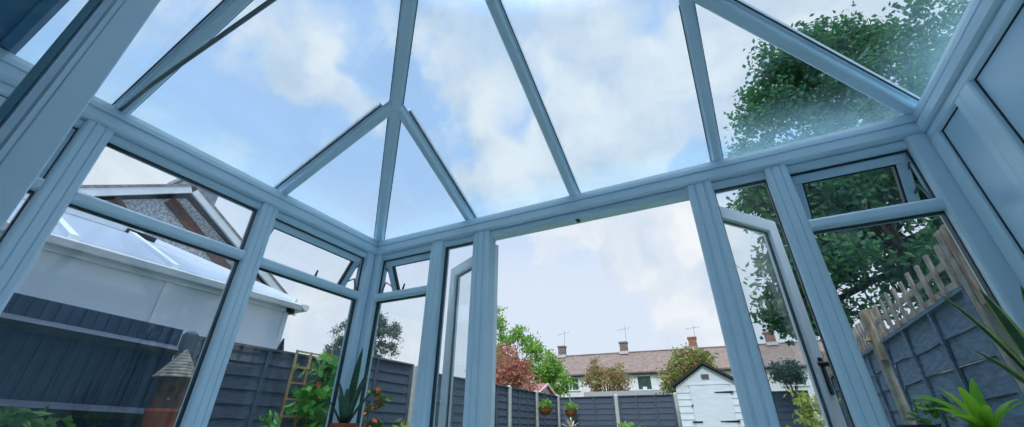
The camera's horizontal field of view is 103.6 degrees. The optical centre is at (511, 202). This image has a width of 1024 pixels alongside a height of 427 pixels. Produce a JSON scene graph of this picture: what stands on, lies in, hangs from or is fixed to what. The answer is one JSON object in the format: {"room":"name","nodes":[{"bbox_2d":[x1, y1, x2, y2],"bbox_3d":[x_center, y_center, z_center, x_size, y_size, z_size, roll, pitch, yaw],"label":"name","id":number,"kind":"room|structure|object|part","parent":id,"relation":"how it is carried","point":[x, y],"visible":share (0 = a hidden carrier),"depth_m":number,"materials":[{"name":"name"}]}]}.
{"room":"sunroom","nodes":[
{"label":"sunroom","id":0,"kind":"room"},
{"bbox_2d":[0,0,919,241],"bbox_3d":[-0.153,-1.024,1.988,3.882,0.945,2.905,-14,-32,24],"label":"rafters","id":1,"kind":"structure","parent":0,"point":[20,20],"depth_m":2.08,"materials":[{"name":"blue plastic"}]},
{"bbox_3d":[-1.570,-1.321,1.465,1.908,0.900,0.510,-14,-32,24],"label":"solid roof panel","id":2,"kind":"part","parent":1,"relation":"part of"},
{"bbox_2d":[0,48,377,254],"bbox_3d":[-1.819,-0.165,2.506,0.170,0.140,2.911,-14,-32,24],"label":"beam","id":3,"kind":"structure","parent":1,"relation":"attached to","point":[13,68],"depth_m":2.33,"materials":[{"name":"blue plastic"}]},
{"bbox_3d":[-0.406,-1.203,1.525,3.648,0.768,0.041,-14,-32,24],"label":"tie rod","id":4,"kind":"part","parent":1,"relation":"part of","materials":[{"name":"grey metal"}]},
{"bbox_2d":[376,114,923,254],"bbox_3d":[0.478,0.024,2.816,3.927,0.140,0.170,-14,-32,24],"label":"beam","id":5,"kind":"structure","parent":1,"relation":"attached to","point":[892,130],"depth_m":2.48,"materials":[{"name":"blue plastic"}]},
{"bbox_2d":[490,188,689,240],"bbox_3d":[0.471,0.101,2.754,1.378,0.059,0.084,-14,-32,24],"label":"door frame","id":6,"kind":"structure","parent":5,"relation":"attached to","point":[681,195],"depth_m":2.69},
{"bbox_2d":[926,0,1023,286],"bbox_3d":[1.471,0.008,0.363,0.134,2.240,2.751,-14,-32,24],"label":"wall","id":7,"kind":"structure","parent":0,"point":[977,132],"depth_m":1.60,"materials":[{"name":"blue plastic"}]},
{"bbox_2d":[913,0,1004,131],"bbox_3d":[1.524,-0.994,1.006,0.170,0.140,2.911,-14,-32,24],"label":"beam","id":8,"kind":"structure","parent":7,"relation":"on","point":[978,16],"depth_m":1.66,"materials":[{"name":"blue plastic"}]},
{"bbox_3d":[1.986,0.465,1.328,0.028,1.948,0.199,-14,-32,24],"label":"panel","id":9,"kind":"part","parent":7,"relation":"part of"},
{"bbox_3d":[1.675,0.164,0.799,0.028,1.948,0.856,-14,-32,24],"label":"panel","id":10,"kind":"part","parent":7,"relation":"part of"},
{"bbox_3d":[-0.696,-1.646,0.611,11.000,5.340,0.300,-14,-32,24],"label":"wall","id":11,"kind":"structure","parent":0,"visible":0},
{"bbox_2d":[0,0,160,229],"bbox_3d":[-1.404,-0.028,0.727,0.072,2.290,0.619,-14,-32,24],"label":"door frame","id":12,"kind":"structure","parent":11,"relation":"in","point":[40,112],"depth_m":1.12,"materials":[{"name":"blue plastic"}]},
{"bbox_3d":[0.392,1.617,1.746,3.847,0.790,0.420,-14,-32,24],"label":"wall","id":13,"kind":"structure","parent":0,"visible":0},
{"bbox_2d":[325,252,387,426],"bbox_3d":[-1.180,1.089,3.105,0.156,1.450,0.178,-14,-32,24],"label":"post","id":14,"kind":"object","parent":13,"relation":"on","point":[365,306],"visible":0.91,"depth_m":3.13,"materials":[{"name":"blue plastic"}]},
{"bbox_2d":[356,245,430,426],"bbox_3d":[-0.819,1.070,3.067,0.532,1.450,0.261,-14,-32,24],"label":"window","id":15,"kind":"structure","parent":13,"relation":"in","point":[419,254],"depth_m":3.24,"materials":[{"name":"blue plastic"}]},
{"bbox_3d":[-0.804,0.609,3.357,0.512,0.302,0.205,-14,-32,24],"label":"sash frame","id":16,"kind":"part","parent":15,"relation":"part of","materials":[{"name":"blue plastic"}]},
{"bbox_2d":[411,240,449,426],"bbox_3d":[-0.575,0.960,2.871,0.116,1.450,0.100,-14,-32,24],"label":"window post","id":17,"kind":"object","parent":13,"relation":"on","point":[422,398],"visible":0.97,"depth_m":2.82,"materials":[{"name":"blue plastic"}]},
{"bbox_2d":[429,235,473,426],"bbox_3d":[-0.397,0.920,2.797,0.285,1.450,0.088,-14,-32,24],"label":"window","id":18,"kind":"structure","parent":13,"relation":"in","point":[466,241],"depth_m":2.97,"materials":[{"name":"blue plastic"}]},
{"bbox_2d":[712,172,854,426],"bbox_3d":[1.325,0.493,2.025,0.279,1.450,0.088,-14,-32,24],"label":"window","id":19,"kind":"structure","parent":13,"relation":"in","point":[755,179],"depth_m":2.23,"materials":[{"name":"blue plastic"}]},
{"bbox_2d":[763,164,889,426],"bbox_3d":[1.492,0.448,1.944,0.111,1.450,0.100,-14,-32,24],"label":"window post","id":20,"kind":"object","parent":13,"relation":"on","point":[861,397],"visible":0.97,"depth_m":1.87,"materials":[{"name":"blue plastic"}]},
{"bbox_2d":[787,141,1001,308],"bbox_3d":[1.806,0.412,1.876,0.527,1.450,0.233,-14,-32,24],"label":"window","id":21,"kind":"structure","parent":13,"relation":"in","point":[892,155],"depth_m":2.05,"materials":[{"name":"blue plastic"}]},
{"bbox_3d":[1.822,-0.040,2.160,0.507,0.313,0.177,-14,-32,24],"label":"sash frame","id":22,"kind":"part","parent":21,"relation":"part of","materials":[{"name":"blue plastic"}]},
{"bbox_2d":[894,425,936,426],"bbox_3d":[1.466,0.886,1.424,0.116,0.175,0.116,-14,-32,24],"label":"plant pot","id":23,"kind":"object","parent":13,"relation":"on","point":[894,425],"visible":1,"depth_m":1.43,"materials":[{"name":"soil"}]},
{"bbox_2d":[904,132,1023,359],"bbox_3d":[2.080,0.303,1.680,0.172,1.450,0.100,-14,-32,24],"label":"post","id":24,"kind":"object","parent":13,"relation":"on","point":[991,263],"visible":0.64,"depth_m":1.77,"materials":[{"name":"blue plastic"}]},
{"bbox_2d":[911,378,1023,426],"bbox_3d":[1.643,0.791,1.413,0.326,0.333,0.228,-14,-32,24],"label":"leafy houseplant","id":25,"kind":"object","parent":13,"relation":"on","point":[980,414],"visible":1,"depth_m":1.43,"materials":[{"name":"plant"}]},
{"bbox_2d":[934,285,1023,383],"bbox_3d":[1.808,0.585,1.347,0.277,0.627,0.270,13,-32,-21],"label":"snake plant","id":26,"kind":"object","parent":13,"relation":"on","point":[1013,331],"visible":1,"depth_m":1.42,"materials":[{"name":"green plant"}]},
{"bbox_3d":[-1.763,1.439,1.456,0.320,0.790,2.751,-14,-32,24],"label":"wall","id":27,"kind":"structure","parent":0,"visible":0},
{"bbox_2d":[0,81,84,241],"bbox_3d":[-2.283,0.058,1.295,0.092,1.450,0.820,-14,-32,24],"label":"window","id":28,"kind":"structure","parent":27,"relation":"in","point":[6,90],"depth_m":1.76,"materials":[{"name":"blue plastic"}]},
{"bbox_3d":[-2.297,-0.397,1.563,0.055,0.283,0.808,-14,-32,24],"label":"sash frame","id":29,"kind":"part","parent":28,"relation":"part of","materials":[{"name":"blue plastic"}]},
{"bbox_2d":[0,119,113,313],"bbox_3d":[-2.069,0.261,1.650,0.100,1.450,0.110,-14,-32,24],"label":"window post","id":30,"kind":"object","parent":27,"relation":"on","point":[19,248],"visible":0.96,"depth_m":1.76,"materials":[{"name":"blue plastic"}]},
{"bbox_2d":[68,134,260,426],"bbox_3d":[-1.865,0.462,2.005,0.092,1.450,0.811,-14,-32,24],"label":"window","id":31,"kind":"structure","parent":27,"relation":"in","point":[82,202],"depth_m":2.19,"materials":[{"name":"blue plastic"}]},
{"bbox_2d":[174,202,278,426],"bbox_3d":[-1.652,0.663,2.357,0.100,1.450,0.113,-14,-32,24],"label":"window post","id":32,"kind":"object","parent":27,"relation":"on","point":[198,411],"visible":0.97,"depth_m":2.30,"materials":[{"name":"blue plastic"}]},
{"bbox_2d":[259,211,366,426],"bbox_3d":[-1.515,0.891,2.759,0.261,1.450,0.843,-14,-32,24],"label":"window","id":33,"kind":"structure","parent":27,"relation":"in","point":[286,224],"depth_m":2.97,"materials":[{"name":"blue plastic"}]},
{"bbox_3d":[-1.537,0.425,3.038,0.205,0.302,0.823,-14,-32,24],"label":"sash frame","id":34,"kind":"part","parent":33,"relation":"part of","materials":[{"name":"blue plastic"}]},
{"bbox_2d":[327,348,375,426],"bbox_3d":[-1.104,1.319,2.727,0.284,0.678,0.206,-14,-32,24],"label":"snake plant","id":35,"kind":"object","parent":27,"relation":"on","point":[347,402],"visible":1,"depth_m":2.70,"materials":[{"name":"green plant"}]},
{"bbox_3d":[-1.110,1.542,2.621,0.178,0.185,0.178,-14,-32,24],"label":"pot","id":36,"kind":"part","parent":35,"relation":"part of","materials":[{"name":"ceramic"}]},
{"label":"outside","id":37,"kind":"structure","parent":0,"visible":0},
{"bbox_3d":[14.363,14.759,23.857,120.000,0.160,87.000,-14,-32,24],"label":"lawn","id":38,"kind":"structure","parent":37,"visible":0},
{"bbox_2d":[0,405,75,426],"bbox_3d":[-2.767,1.611,2.042,0.548,1.061,0.622,-14,-32,24],"label":"shrub","id":39,"kind":"object","parent":38,"relation":"on","point":[13,416],"visible":1,"depth_m":2.22,"materials":[{"name":"green plant"}]},
{"bbox_2d":[0,293,182,426],"bbox_3d":[-3.410,1.571,2.736,0.097,1.803,1.584,-14,-32,24],"label":"fence","id":40,"kind":"object","parent":38,"relation":"on","point":[96,368],"visible":0.89,"depth_m":3.11,"materials":[{"name":"grey wood"}]},
{"bbox_3d":[-3.401,1.431,2.805,0.075,0.134,1.575,-14,-32,24],"label":"arris rail","id":41,"kind":"part","parent":40,"relation":"part of","materials":[{"name":"grey wood"}]},
{"bbox_3d":[-3.399,0.974,3.063,0.075,0.164,1.575,-14,-32,24],"label":"arris rail","id":42,"kind":"part","parent":40,"relation":"part of","materials":[{"name":"grey wood"}]},
{"bbox_2d":[0,193,309,359],"bbox_3d":[-5.672,1.360,4.039,3.580,3.430,5.270,-14,-32,24],"label":"conservatory","id":43,"kind":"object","parent":38,"relation":"on","point":[88,261],"visible":0.46,"depth_m":4.35,"materials":[{"name":"white plastic"}]},
{"bbox_3d":[-4.267,1.395,3.080,0.030,2.440,0.060,-14,-32,24],"label":"frame post","id":44,"kind":"part","parent":43,"relation":"part of","materials":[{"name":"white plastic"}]},
{"bbox_3d":[-3.788,1.857,3.892,0.030,2.440,0.060,-14,-32,24],"label":"frame post","id":45,"kind":"part","parent":43,"relation":"part of","materials":[{"name":"white plastic"}]},
{"bbox_3d":[-3.127,2.496,5.014,0.030,2.440,0.060,-14,-32,24],"label":"frame post","id":46,"kind":"part","parent":43,"relation":"part of","materials":[{"name":"white plastic"}]},
{"bbox_2d":[141,350,194,426],"bbox_3d":[-2.778,1.922,3.066,0.324,1.524,0.308,-14,-32,24],"label":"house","id":47,"kind":"structure","parent":38,"relation":"on","point":[168,396],"depth_m":3.21,"materials":[{"name":"wood"}]},
{"bbox_2d":[173,331,198,358],"bbox_3d":[-3.040,1.985,3.398,0.100,1.740,0.100,-14,-32,24],"label":"fence post","id":48,"kind":"object","parent":38,"relation":"on","point":[188,341],"visible":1,"depth_m":3.75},
{"bbox_2d":[78,178,296,315],"bbox_3d":[-9.068,2.100,7.982,5.360,5.990,6.775,-14,-32,24],"label":"gabled house","id":49,"kind":"structure","parent":38,"relation":"on","point":[179,203],"depth_m":8.17,"materials":[{"name":"white paint"}]},
{"bbox_2d":[180,336,322,426],"bbox_3d":[-2.668,2.365,4.016,0.060,1.725,1.520,-14,-32,24],"label":"fence","id":50,"kind":"object","parent":38,"relation":"on","point":[255,379],"visible":0.56,"depth_m":4.22,"materials":[{"name":"grey wood"}]},
{"bbox_3d":[-2.664,1.625,4.435,0.060,0.022,1.520,-14,-32,24],"label":"cap rail","id":51,"kind":"part","parent":50,"relation":"part of","materials":[{"name":"grey wood"}]},
{"bbox_2d":[259,410,281,426],"bbox_3d":[-1.932,2.156,3.020,0.197,1.081,0.213,-14,-32,24],"label":"plant","id":52,"kind":"object","parent":38,"relation":"on","point":[268,420],"visible":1,"depth_m":3.23,"materials":[{"name":"green plant"}]},
{"bbox_2d":[277,350,338,426],"bbox_3d":[-2.277,2.593,4.450,0.034,1.725,0.770,-14,-32,24],"label":"trellis","id":53,"kind":"object","parent":38,"relation":"on","point":[307,368],"visible":0.39,"depth_m":4.48,"materials":[{"name":"brown wood"}]},
{"bbox_2d":[282,347,338,426],"bbox_3d":[-2.026,2.498,4.323,0.589,1.773,0.914,-14,-32,24],"label":"climbing plant","id":54,"kind":"object","parent":38,"relation":"on","point":[316,410],"visible":0.61,"depth_m":4.36,"materials":[{"name":"green plant"}]},
{"bbox_2d":[320,313,403,358],"bbox_3d":[-10.194,11.017,26.351,7.190,8.552,3.547,-20,-35,31],"label":"pine tree","id":55,"kind":"object","parent":38,"relation":"on","point":[392,331],"visible":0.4,"depth_m":26.75,"materials":[{"name":"green plant"}]},
{"bbox_2d":[333,349,413,426],"bbox_3d":[-1.922,3.029,5.312,0.060,1.855,1.530,-14,-32,24],"label":"fence","id":56,"kind":"object","parent":38,"relation":"on","point":[394,377],"visible":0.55,"depth_m":5.84,"materials":[{"name":"grey wood"}]},
{"bbox_3d":[-1.917,2.231,5.763,0.060,0.022,1.530,-14,-32,24],"label":"cap rail","id":57,"kind":"part","parent":56,"relation":"part of","materials":[{"name":"grey wood"}]},
{"bbox_2d":[361,386,391,426],"bbox_3d":[-1.415,2.482,3.849,0.380,1.337,0.325,-14,-32,24],"label":"flowering plant","id":58,"kind":"object","parent":38,"relation":"on","point":[377,394],"visible":0.77,"depth_m":4.08,"materials":[{"name":"green plant"}]},
{"bbox_2d":[392,419,409,426],"bbox_3d":[-1.215,2.846,4.194,0.300,1.046,0.295,-21,-36,33],"label":"plant","id":59,"kind":"object","parent":38,"relation":"on","point":[398,420],"visible":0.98,"depth_m":4.38,"materials":[{"name":"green plant"}]},
{"bbox_2d":[407,364,417,426],"bbox_3d":[-1.546,3.383,5.955,0.100,1.840,0.090,-14,-32,24],"label":"fence post","id":60,"kind":"object","parent":38,"relation":"on","point":[415,367],"visible":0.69,"depth_m":6.15,"materials":[{"name":"concrete"}]},
{"bbox_2d":[434,374,464,426],"bbox_3d":[-1.170,3.783,6.573,0.060,1.788,1.550,-14,-32,24],"label":"fence","id":61,"kind":"object","parent":38,"relation":"on","point":[457,407],"visible":0.31,"depth_m":7.11,"materials":[{"name":"grey wood"}]},
{"bbox_2d":[494,384,508,426],"bbox_3d":[-0.433,4.494,7.822,0.060,1.788,1.480,-14,-32,24],"label":"fence","id":62,"kind":"object","parent":38,"relation":"on","point":[501,392],"visible":0.38,"depth_m":8.43,"materials":[{"name":"grey wood"}]},
{"bbox_2d":[507,385,511,426],"bbox_3d":[-0.073,4.823,8.443,0.100,1.800,0.090,-14,-32,24],"label":"fence post","id":63,"kind":"object","parent":38,"relation":"on","point":[510,387],"visible":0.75,"depth_m":8.63,"materials":[{"name":"concrete"}]},
{"bbox_2d":[495,340,542,390],"bbox_3d":[-0.267,6.576,13.509,2.878,3.740,1.904,-19,-35,30],"label":"tree","id":64,"kind":"object","parent":38,"relation":"on","point":[504,376],"visible":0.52,"depth_m":13.55,"materials":[{"name":"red plant"}]},
{"bbox_2d":[512,387,535,426],"bbox_3d":[0.256,5.160,8.989,0.060,1.790,1.340,-14,-32,24],"label":"fence","id":65,"kind":"object","parent":38,"relation":"on","point":[523,401],"visible":0.9,"depth_m":9.25,"materials":[{"name":"grey wood"}]},
{"bbox_3d":[0.260,4.391,9.424,0.060,0.022,1.340,-14,-32,24],"label":"cap rail","id":66,"kind":"part","parent":65,"relation":"part of","materials":[{"name":"grey wood"}]},
{"bbox_2d":[535,391,538,426],"bbox_3d":[0.584,5.457,9.557,0.100,1.800,0.090,-14,-32,24],"label":"fence post","id":67,"kind":"object","parent":38,"relation":"on","point":[537,402],"visible":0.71,"depth_m":9.74,"materials":[{"name":"concrete"}]},
{"bbox_2d":[537,390,554,415],"bbox_3d":[0.798,4.800,9.659,0.481,0.567,0.415,-14,-32,24],"label":"hanging basket","id":68,"kind":"object","parent":67,"relation":"hanging from","point":[545,409],"visible":1,"depth_m":9.50,"materials":[{"name":"green plant"}]},
{"bbox_2d":[538,407,551,415],"bbox_3d":[0.789,4.960,9.538,0.340,0.170,0.340,-14,-32,24],"label":"bowl","id":69,"kind":"object","parent":68,"relation":"on","point":[545,411],"depth_m":9.44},
{"bbox_2d":[496,305,578,396],"bbox_3d":[0.507,9.039,21.509,6.119,7.365,3.015,-21,-36,33],"label":"tree","id":70,"kind":"object","parent":38,"relation":"on","point":[549,371],"visible":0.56,"depth_m":21.12,"materials":[{"name":"green plant"}]},
{"bbox_2d":[522,383,555,394],"bbox_3d":[0.863,9.215,17.132,1.590,2.722,2.554,-14,-32,24],"label":"outbuilding","id":71,"kind":"structure","parent":38,"relation":"on","point":[548,389],"depth_m":17.44,"materials":[{"name":"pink tile"}]},
{"bbox_2d":[538,392,558,426],"bbox_3d":[0.912,5.793,10.103,0.060,1.788,1.340,-14,-32,24],"label":"fence","id":72,"kind":"object","parent":38,"relation":"on","point":[551,420],"visible":0.7,"depth_m":10.46,"materials":[{"name":"grey wood"}]},
{"bbox_2d":[557,395,560,426],"bbox_3d":[1.241,6.091,10.670,0.100,1.800,0.090,-14,-32,24],"label":"fence post","id":73,"kind":"object","parent":38,"relation":"on","point":[558,397],"visible":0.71,"depth_m":10.87,"materials":[{"name":"concrete"}]},
{"bbox_2d":[563,383,578,416],"bbox_3d":[1.578,5.911,10.643,0.427,2.090,0.448,-10,-31,18],"label":"hanging basket","id":74,"kind":"object","parent":73,"relation":"hanging from","point":[570,413],"visible":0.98,"depth_m":10.80,"materials":[{"name":"green plant"}]},
{"bbox_2d":[565,410,576,416],"bbox_3d":[1.582,5.673,10.811,0.340,0.170,0.340,-14,-32,24],"label":"bowl","id":75,"kind":"object","parent":74,"relation":"on","point":[570,413],"depth_m":10.71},
{"bbox_2d":[562,417,579,426],"bbox_3d":[1.506,6.076,10.099,0.586,1.266,0.569,12,-31,-19],"label":"spiky plant","id":76,"kind":"object","parent":38,"relation":"on","point":[570,423],"visible":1,"depth_m":10.32,"materials":[{"name":"beige plant"}]},
{"bbox_2d":[560,396,616,426],"bbox_3d":[1.984,6.179,10.764,1.710,1.777,0.060,-14,-32,24],"label":"fence","id":77,"kind":"object","parent":38,"relation":"on","point":[593,411],"visible":0.77,"depth_m":10.94,"materials":[{"name":"grey wood"}]},
{"bbox_3d":[1.989,5.415,11.196,1.710,0.022,0.060,-14,-32,24],"label":"cap rail","id":78,"kind":"part","parent":77,"relation":"part of","materials":[{"name":"grey wood"}]},
{"bbox_2d":[578,356,635,391],"bbox_3d":[5.045,10.298,20.723,2.617,4.423,2.622,12,-32,-20],"label":"tree","id":79,"kind":"object","parent":38,"relation":"on","point":[616,379],"visible":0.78,"depth_m":20.91,"materials":[{"name":"green plant"}]},
{"bbox_2d":[614,394,620,426],"bbox_3d":[2.790,5.957,10.415,0.090,1.800,0.100,-14,-32,24],"label":"fence post","id":80,"kind":"object","parent":38,"relation":"on","point":[615,395],"visible":1,"depth_m":10.64,"materials":[{"name":"concrete"}]},
{"bbox_2d":[584,389,667,396],"bbox_3d":[5.003,8.870,16.018,3.200,2.270,3.250,-14,-32,24],"label":"garage","id":81,"kind":"structure","parent":38,"relation":"on","point":[633,392],"depth_m":15.28,"materials":[{"name":"concrete"}]},
{"bbox_2d":[618,420,644,426],"bbox_3d":[2.271,4.746,7.595,0.802,1.127,0.727,-14,-32,24],"label":"plant","id":82,"kind":"object","parent":38,"relation":"on","point":[630,424],"visible":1,"depth_m":7.84,"materials":[{"name":"green plant"}]},
{"bbox_2d":[618,394,678,426],"bbox_3d":[3.466,5.812,10.099,1.420,1.778,0.060,-14,-32,24],"label":"fence","id":83,"kind":"object","parent":38,"relation":"on","point":[659,410],"visible":0.96,"depth_m":10.34,"materials":[{"name":"grey wood"}]},
{"bbox_3d":[3.471,5.048,10.531,1.420,0.022,0.060,-14,-32,24],"label":"cap rail","id":84,"kind":"part","parent":83,"relation":"part of","materials":[{"name":"grey wood"}]},
{"bbox_2d":[673,392,682,426],"bbox_3d":[4.143,5.621,9.808,0.090,1.800,0.100,-14,-32,24],"label":"fence post","id":85,"kind":"object","parent":38,"relation":"on","point":[674,393],"visible":0.87,"depth_m":10.02,"materials":[{"name":"concrete"}]},
{"bbox_2d":[655,342,723,394],"bbox_3d":[5.699,6.288,12.719,1.922,3.531,2.008,8,-30,-13],"label":"tree","id":86,"kind":"object","parent":38,"relation":"on","point":[690,359],"visible":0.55,"depth_m":12.96,"materials":[{"name":"green plant"}]},
{"bbox_2d":[537,322,865,426],"bbox_3d":[16.128,16.129,36.870,27.600,10.291,6.570,-12,-32,20],"label":"terraced houses","id":87,"kind":"structure","parent":38,"relation":"on","point":[641,365],"depth_m":36.34,"materials":[{"name":"brick"}]},
{"bbox_3d":[5.617,17.104,37.832,1.620,1.130,0.150,-12,-32,20],"label":"frame","id":88,"kind":"part","parent":87,"relation":"part of","materials":[{"name":"white paint"}]},
{"bbox_3d":[5.948,17.065,37.759,0.585,0.950,0.040,-12,-32,20],"label":"pane","id":89,"kind":"part","parent":87,"relation":"part of","materials":[{"name":"clear glass"}]},
{"bbox_2d":[634,377,638,388],"bbox_3d":[11.036,16.049,35.787,0.316,1.030,0.015,-12,-32,20],"label":"curtain","id":90,"kind":"object","parent":87,"relation":"hanging from","point":[636,385],"depth_m":35.75,"materials":[{"name":"white fabric"}]},
{"bbox_3d":[11.701,15.926,35.562,1.760,1.070,0.040,-12,-32,20],"label":"pane","id":91,"kind":"part","parent":87,"relation":"part of","materials":[{"name":"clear glass"}]},
{"bbox_3d":[11.680,15.901,35.518,2.120,1.250,0.150,-12,-32,20],"label":"frame","id":92,"kind":"part","parent":87,"relation":"part of","materials":[{"name":"white paint"}]},
{"bbox_2d":[650,376,655,388],"bbox_3d":[12.346,15.777,35.294,0.316,1.030,0.015,-12,-32,20],"label":"curtain","id":93,"kind":"object","parent":87,"relation":"hanging from","point":[652,378],"depth_m":35.28,"materials":[{"name":"white fabric"}]},
{"bbox_3d":[22.038,13.769,31.608,1.870,1.180,0.150,-12,-32,20],"label":"frame","id":94,"kind":"part","parent":87,"relation":"part of","materials":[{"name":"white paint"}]},
{"bbox_2d":[670,362,744,426],"bbox_3d":[4.492,4.814,8.853,1.468,2.268,1.530,-14,-32,24],"label":"garden shed","id":95,"kind":"object","parent":38,"relation":"on","point":[707,396],"visible":0.85,"depth_m":8.54,"materials":[{"name":"white paint"}]},
{"bbox_3d":[4.170,4.118,9.439,0.734,0.483,1.530,-14,-32,24],"label":"roof panel","id":96,"kind":"part","parent":95,"relation":"part of","materials":[{"name":"fabric"}]},
{"bbox_3d":[4.203,4.682,8.208,0.780,1.740,0.023,-14,-32,24],"label":"door","id":97,"kind":"part","parent":95,"relation":"part of","materials":[{"name":"white paint"}]},
{"bbox_3d":[4.823,3.956,9.146,0.734,0.483,1.530,-14,-32,24],"label":"roof panel","id":98,"kind":"part","parent":95,"relation":"part of","materials":[{"name":"fabric"}]},
{"bbox_2d":[765,357,808,390],"bbox_3d":[13.419,9.480,18.898,1.998,4.138,1.709,-14,-32,24],"label":"rounded bush","id":99,"kind":"object","parent":38,"relation":"on","point":[794,375],"visible":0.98,"depth_m":19.41,"materials":[{"name":"green plant"}]},
{"bbox_2d":[772,390,816,426],"bbox_3d":[6.105,5.159,8.914,1.270,1.779,0.060,-14,-32,24],"label":"fence","id":100,"kind":"object","parent":38,"relation":"on","point":[785,408],"visible":0.31,"depth_m":9.11,"materials":[{"name":"grey wood"}]},
{"bbox_3d":[6.109,4.394,9.347,1.270,0.022,0.060,-14,-32,24],"label":"cap rail","id":101,"kind":"part","parent":100,"relation":"part of","materials":[{"name":"grey wood"}]},
{"bbox_2d":[783,389,840,426],"bbox_3d":[3.901,3.034,4.964,0.878,1.535,0.846,-14,-32,24],"label":"shrub","id":102,"kind":"object","parent":38,"relation":"on","point":[804,416],"visible":0.6,"depth_m":5.29,"materials":[{"name":"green plant"}]},
{"bbox_2d":[830,374,851,426],"bbox_3d":[5.104,3.432,5.872,0.060,1.780,1.540,-14,-32,24],"label":"fence","id":103,"kind":"object","parent":38,"relation":"on","point":[836,389],"visible":0.14,"depth_m":6.61,"materials":[{"name":"grey wood"}]},
{"bbox_2d":[823,355,832,375],"bbox_3d":[5.093,2.520,6.384,0.034,0.308,1.520,-14,-32,24],"label":"trellis","id":104,"kind":"object","parent":103,"relation":"on","point":[829,370],"visible":0.16,"depth_m":6.76,"materials":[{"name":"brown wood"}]},
{"bbox_2d":[722,0,969,346],"bbox_3d":[9.393,-0.173,8.574,7.677,10.726,7.335,11,-31,-17],"label":"oak tree","id":105,"kind":"object","parent":38,"relation":"on","point":[795,97],"visible":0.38,"depth_m":8.88,"materials":[{"name":"green plant"}]},
{"bbox_2d":[862,347,903,426],"bbox_3d":[4.298,2.657,4.505,0.060,1.786,1.350,-14,-32,24],"label":"fence","id":106,"kind":"object","parent":38,"relation":"on","point":[888,403],"visible":0.44,"depth_m":4.54,"materials":[{"name":"grey wood"}]},
{"bbox_2d":[851,319,871,353],"bbox_3d":[4.288,1.742,5.020,0.034,0.309,1.330,-14,-32,24],"label":"trellis","id":107,"kind":"object","parent":106,"relation":"on","point":[862,333],"visible":0.35,"depth_m":4.76,"materials":[{"name":"brown wood"}]},
{"bbox_3d":[4.303,1.890,4.940,0.060,0.022,1.350,-14,-32,24],"label":"cap rail","id":108,"kind":"part","parent":106,"relation":"part of","materials":[{"name":"grey wood"}]},
{"bbox_2d":[859,309,915,424],"bbox_3d":[3.894,2.126,3.948,0.160,2.110,0.190,-14,-32,24],"label":"fence post","id":109,"kind":"object","parent":38,"relation":"on","point":[873,338],"visible":0.7,"depth_m":4.18,"materials":[{"name":"wood"}]},
{"bbox_2d":[906,394,967,426],"bbox_3d":[3.023,1.911,2.634,0.346,1.183,0.351,-14,-32,24],"label":"plant","id":110,"kind":"object","parent":38,"relation":"on","point":[933,412],"visible":0.86,"depth_m":2.88,"materials":[{"name":"green plant"}]},
{"bbox_2d":[880,286,1023,426],"bbox_3d":[3.373,1.764,2.935,0.060,1.788,2.070,-14,-32,24],"label":"fence","id":111,"kind":"object","parent":38,"relation":"on","point":[941,338],"visible":0.8,"depth_m":2.98,"materials":[{"name":"grey wood"}]},
{"bbox_2d":[868,244,961,339],"bbox_3d":[3.362,0.849,3.450,0.034,0.308,2.050,-14,-32,24],"label":"trellis","id":112,"kind":"object","parent":111,"relation":"on","point":[934,272],"visible":0.82,"depth_m":3.19,"materials":[{"name":"brown wood"}]},
{"bbox_3d":[3.377,0.996,3.370,0.060,0.022,2.070,-14,-32,24],"label":"cap rail","id":113,"kind":"part","parent":111,"relation":"part of","materials":[{"name":"grey wood"}]},
{"bbox_2d":[934,224,1023,393],"bbox_3d":[2.821,1.075,2.088,0.120,2.095,0.170,-14,-32,24],"label":"fence post","id":114,"kind":"object","parent":38,"relation":"on","point":[945,240],"visible":0.41,"depth_m":2.41,"materials":[{"name":"wood"}]},
{"bbox_3d":[-0.967,0.580,-0.710,3.807,0.120,6.331,-14,-32,24],"label":"floor","id":115,"kind":"structure","parent":0,"visible":0},
{"bbox_2d":[463,230,495,426],"bbox_3d":[-0.215,1.154,2.549,0.143,2.100,0.100,-14,-32,24],"label":"window post","id":116,"kind":"object","parent":115,"relation":"on","point":[478,379],"visible":0.98,"depth_m":2.66,"materials":[{"name":"blue plastic"}]},
{"bbox_2d":[438,245,498,426],"bbox_3d":[-0.318,1.322,2.807,0.060,2.000,0.708,19,-34,-29],"label":"door","id":117,"kind":"structure","parent":116,"relation":"attached to","point":[465,267],"depth_m":3.08,"materials":[{"name":"white plastic"}]},
{"bbox_3d":[-0.319,0.495,3.286,0.060,0.088,0.509,19,-34,-29],"label":"rail","id":118,"kind":"part","parent":117,"relation":"part of","materials":[{"name":"white plastic"}]},
{"bbox_2d":[686,180,780,426],"bbox_3d":[1.137,0.819,1.942,0.140,2.100,0.100,-14,-32,24],"label":"window post","id":119,"kind":"object","parent":115,"relation":"on","point":[756,402],"visible":1,"depth_m":2.04,"materials":[{"name":"blue plastic"}]},
{"bbox_2d":[719,206,846,426],"bbox_3d":[1.434,0.922,2.080,0.723,2.000,0.126,13,-32,-21],"label":"door","id":120,"kind":"structure","parent":119,"relation":"attached to","point":[831,411],"depth_m":2.38,"materials":[{"name":"white plastic"}]},
{"bbox_3d":[1.436,0.107,2.582,0.524,0.088,0.060,13,-32,-21],"label":"rail","id":121,"kind":"part","parent":120,"relation":"part of","materials":[{"name":"white plastic"}]},
{"bbox_3d":[1.700,0.878,2.187,0.132,0.029,0.049,25,-37,-36],"label":"lever","id":122,"kind":"part","parent":120,"relation":"part of","materials":[{"name":"black metal"}]}
]}

